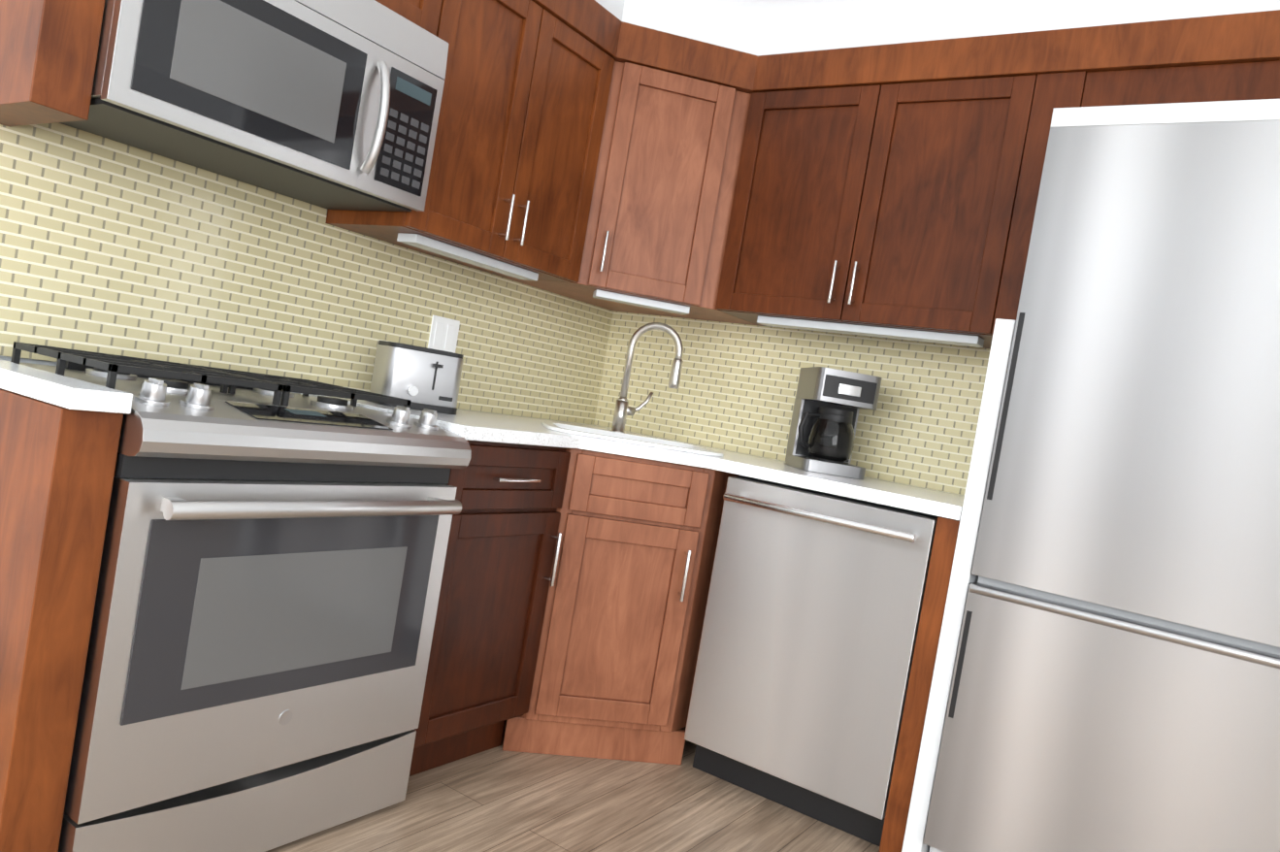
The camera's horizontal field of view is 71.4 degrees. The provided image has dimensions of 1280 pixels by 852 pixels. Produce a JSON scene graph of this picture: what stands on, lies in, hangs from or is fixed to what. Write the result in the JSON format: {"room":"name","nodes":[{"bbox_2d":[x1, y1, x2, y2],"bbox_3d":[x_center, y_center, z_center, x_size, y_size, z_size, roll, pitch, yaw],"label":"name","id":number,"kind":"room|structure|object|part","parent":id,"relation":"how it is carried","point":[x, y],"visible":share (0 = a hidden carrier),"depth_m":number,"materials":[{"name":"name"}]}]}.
{"room":"kitchen","nodes":[
{"label":"kitchen","id":0,"kind":"room"},
{"bbox_2d":[0,126,591,425],"bbox_3d":[-0.994,-0.373,2.887,0.640,2.340,2.372,10,2,34],"label":"wall","id":1,"kind":"structure","parent":0,"point":[32,361],"depth_m":1.92,"materials":[{"name":"grey paint"}]},
{"bbox_2d":[0,122,612,425],"bbox_3d":[-0.758,-0.333,2.663,0.008,0.509,2.224,10,2,34],"label":"tile backsplash","id":2,"kind":"structure","parent":1,"relation":"attached to","point":[110,246],"depth_m":2.25,"materials":[{"name":"beige tile"}]},
{"bbox_2d":[427,315,459,353],"bbox_3d":[-0.628,-0.289,2.853,0.006,0.116,0.116,10,2,34],"label":"electrical outlet","id":3,"kind":"object","parent":2,"relation":"attached to","point":[443,333],"visible":0.81,"depth_m":2.85,"materials":[{"name":"white plastic"}]},
{"bbox_2d":[375,0,450,41],"bbox_3d":[-0.830,-1.197,2.017,0.339,0.373,0.756,10,2,34],"label":"upper cabinet","id":4,"kind":"object","parent":1,"relation":"attached to","point":[432,16],"depth_m":2.21,"materials":[{"name":"brown wood"}]},
{"bbox_2d":[58,0,448,211],"bbox_3d":[-0.847,-0.793,1.994,0.438,0.428,0.755,10,2,34],"label":"microwave","id":5,"kind":"object","parent":4,"relation":"attached to","point":[331,104],"visible":1,"depth_m":1.90,"materials":[{"name":"silver metal"}]},
{"bbox_2d":[325,0,628,282],"bbox_3d":[-0.462,-0.919,2.637,0.339,0.836,0.712,10,2,34],"label":"upper cabinet","id":6,"kind":"object","parent":1,"relation":"attached to","point":[520,130],"depth_m":2.53,"materials":[{"name":"brown wood"}]},
{"bbox_2d":[396,232,538,280],"bbox_3d":[-0.484,-0.485,2.578,0.075,0.023,0.500,10,2,34],"label":"under-cabinet light","id":7,"kind":"object","parent":6,"relation":"attached to","point":[453,252],"depth_m":2.52,"materials":[{"name":"grey plastic"}]},
{"bbox_2d":[501,61,756,325],"bbox_3d":[0.037,-0.791,3.122,0.660,0.720,0.660,10,2,34],"label":"upper cabinet","id":8,"kind":"object","parent":1,"relation":"attached to","point":[668,165],"visible":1,"depth_m":2.89,"materials":[{"name":"brown wood"}]},
{"bbox_2d":[592,289,689,314],"bbox_3d":[0.005,-0.415,2.986,0.320,0.023,0.070,9,2,-11],"label":"under-cabinet light","id":9,"kind":"object","parent":8,"relation":"attached to","point":[599,294],"depth_m":2.96,"materials":[{"name":"grey plastic"}]},
{"bbox_2d":[265,720,879,851],"bbox_3d":[0.645,1.214,-0.576,7.640,0.060,6.120,10,2,34],"label":"floor","id":10,"kind":"structure","parent":0,"point":[498,799],"depth_m":2.26,"materials":[{"name":"brown wood"}]},
{"bbox_2d":[0,388,123,851],"bbox_3d":[-1.211,0.365,1.626,0.620,0.884,0.094,10,2,34],"label":"base cabinet","id":11,"kind":"object","parent":10,"relation":"on","point":[57,466],"visible":0.84,"depth_m":1.45,"materials":[{"name":"brown wood"}]},
{"bbox_2d":[0,359,132,414],"bbox_3d":[-1.123,-0.087,1.605,0.636,0.034,0.095,10,2,34],"label":"countertop","id":12,"kind":"structure","parent":11,"relation":"on","point":[63,391],"depth_m":1.45,"materials":[{"name":"white stone"}]},
{"bbox_2d":[4,341,471,851],"bbox_3d":[-0.919,0.368,1.947,0.708,0.956,0.755,10,2,34],"label":"stove","id":13,"kind":"object","parent":10,"relation":"on","point":[267,602],"visible":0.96,"depth_m":1.72,"materials":[{"name":"silver metal"}]},
{"bbox_2d":[409,440,570,776],"bbox_3d":[-0.625,0.438,2.482,0.656,0.884,0.458,10,2,34],"label":"base cabinet","id":14,"kind":"object","parent":10,"relation":"on","point":[500,556],"visible":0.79,"depth_m":2.33,"materials":[{"name":"brown wood"}]},
{"bbox_2d":[435,412,590,450],"bbox_3d":[-0.427,0.005,2.440,0.240,0.034,0.547,10,2,34],"label":"countertop","id":15,"kind":"structure","parent":14,"relation":"on","point":[469,426],"depth_m":2.33,"materials":[{"name":"white stone"}]},
{"bbox_2d":[502,447,740,765],"bbox_3d":[-0.139,0.506,2.965,0.938,0.884,0.938,10,2,34],"label":"base cabinet","id":16,"kind":"object","parent":10,"relation":"on","point":[621,633],"visible":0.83,"depth_m":2.55,"materials":[{"name":"brown wood"}]},
{"bbox_2d":[300,393,597,451],"bbox_3d":[-0.515,-0.016,2.646,0.501,0.034,0.793,10,2,34],"label":"countertop","id":17,"kind":"structure","parent":16,"relation":"on","point":[414,413],"depth_m":2.49,"materials":[{"name":"white stone"}]},
{"bbox_2d":[369,340,463,414],"bbox_3d":[-0.627,-0.137,2.515,0.225,0.174,0.166,8,2,-34],"label":"toaster","id":18,"kind":"object","parent":17,"relation":"on","point":[420,377],"visible":0.88,"depth_m":2.46,"materials":[{"name":"silver metal"}]},
{"bbox_2d":[547,419,964,520],"bbox_3d":[0.290,0.112,2.871,1.610,0.034,0.663,10,2,34],"label":"countertop","id":19,"kind":"structure","parent":16,"relation":"on","point":[946,505],"depth_m":2.50,"materials":[{"name":"white stone"}]},
{"bbox_2d":[540,421,723,456],"bbox_3d":[-0.049,0.146,2.809,0.550,0.228,0.420,9,2,-11],"label":"sink","id":20,"kind":"object","parent":19,"relation":"in","point":[621,437],"visible":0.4,"depth_m":2.88,"materials":[{"name":"white ceramic"}]},
{"bbox_2d":[608,322,683,433],"bbox_3d":[0.032,-0.155,3.018,0.212,0.397,0.114,10,2,34],"label":"faucet","id":21,"kind":"object","parent":19,"relation":"on","point":[622,410],"visible":0.94,"depth_m":3.02,"materials":[{"name":"silver metal"}]},
{"bbox_2d":[784,366,882,479],"bbox_3d":[0.595,-0.013,2.800,0.216,0.315,0.237,9,2,-6],"label":"coffee maker","id":22,"kind":"object","parent":19,"relation":"on","point":[830,403],"visible":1,"depth_m":2.72,"materials":[{"name":"silver metal"}]},
{"bbox_2d":[684,475,937,846],"bbox_3d":[0.573,0.637,2.622,0.592,0.878,0.674,10,2,34],"label":"dishwasher","id":23,"kind":"object","parent":10,"relation":"on","point":[812,614],"visible":0.79,"depth_m":2.38,"materials":[{"name":"silver metal"}]},
{"bbox_2d":[879,516,959,851],"bbox_3d":[0.863,0.686,2.472,0.055,0.884,0.633,10,2,34],"label":"cabinet end panel","id":24,"kind":"object","parent":10,"relation":"on","point":[920,681],"visible":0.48,"depth_m":2.21,"materials":[{"name":"brown wood"}]},
{"bbox_2d":[901,98,1279,851],"bbox_3d":[1.272,0.247,2.214,0.761,1.898,0.673,10,2,34],"label":"fridge","id":25,"kind":"object","parent":10,"relation":"on","point":[1115,683],"depth_m":1.96,"materials":[{"name":"silver metal"}]},
{"bbox_3d":[0.944,0.447,2.430,0.045,1.384,0.646,10,2,34],"label":"fridge side panel","id":26,"kind":"part","parent":25,"relation":"part of","materials":[{"name":"white metal"}]},
{"bbox_2d":[593,310,963,495],"bbox_3d":[0.870,-0.066,2.984,2.400,2.340,0.120,10,2,34],"label":"wall","id":27,"kind":"structure","parent":0,"point":[729,450],"depth_m":3.33,"materials":[{"name":"white paint"}]},
{"bbox_2d":[593,311,990,495],"bbox_3d":[0.515,-0.111,3.144,1.612,0.464,0.008,10,2,34],"label":"tile backsplash","id":28,"kind":"structure","parent":27,"relation":"attached to","point":[736,391],"depth_m":3.15,"materials":[{"name":"beige tile"}]},
{"bbox_2d":[715,73,1060,348],"bbox_3d":[0.758,-0.663,2.828,0.881,0.720,0.339,10,2,34],"label":"upper cabinet","id":29,"kind":"object","parent":27,"relation":"attached to","point":[909,206],"depth_m":2.65,"materials":[{"name":"brown wood"}]},
{"bbox_2d":[756,315,984,347],"bbox_3d":[0.691,-0.294,2.745,0.700,0.023,0.075,10,2,34],"label":"under-cabinet light","id":30,"kind":"object","parent":29,"relation":"attached to","point":[832,327],"depth_m":2.70,"materials":[{"name":"grey plastic"}]},
{"bbox_2d":[1072,60,1279,107],"bbox_3d":[1.560,-0.776,2.313,0.721,0.205,0.330,10,2,34],"label":"upper cabinet","id":31,"kind":"object","parent":27,"relation":"attached to","point":[1247,81],"depth_m":2.25,"materials":[{"name":"brown wood"}]},
{"bbox_2d":[676,0,957,22],"bbox_3d":[-0.189,-1.390,0.548,4.240,0.060,5.520,10,2,34],"label":"ceiling","id":32,"kind":"structure","parent":0,"point":[761,11],"depth_m":2.80,"materials":[{"name":"white paint"}]},
{"bbox_2d":[594,0,1279,55],"bbox_3d":[0.402,-1.241,1.976,2.391,0.119,2.232,10,2,34],"label":"wall","id":33,"kind":"structure","parent":0,"point":[951,19],"depth_m":2.66,"materials":[{"name":"white paint"}]}
]}

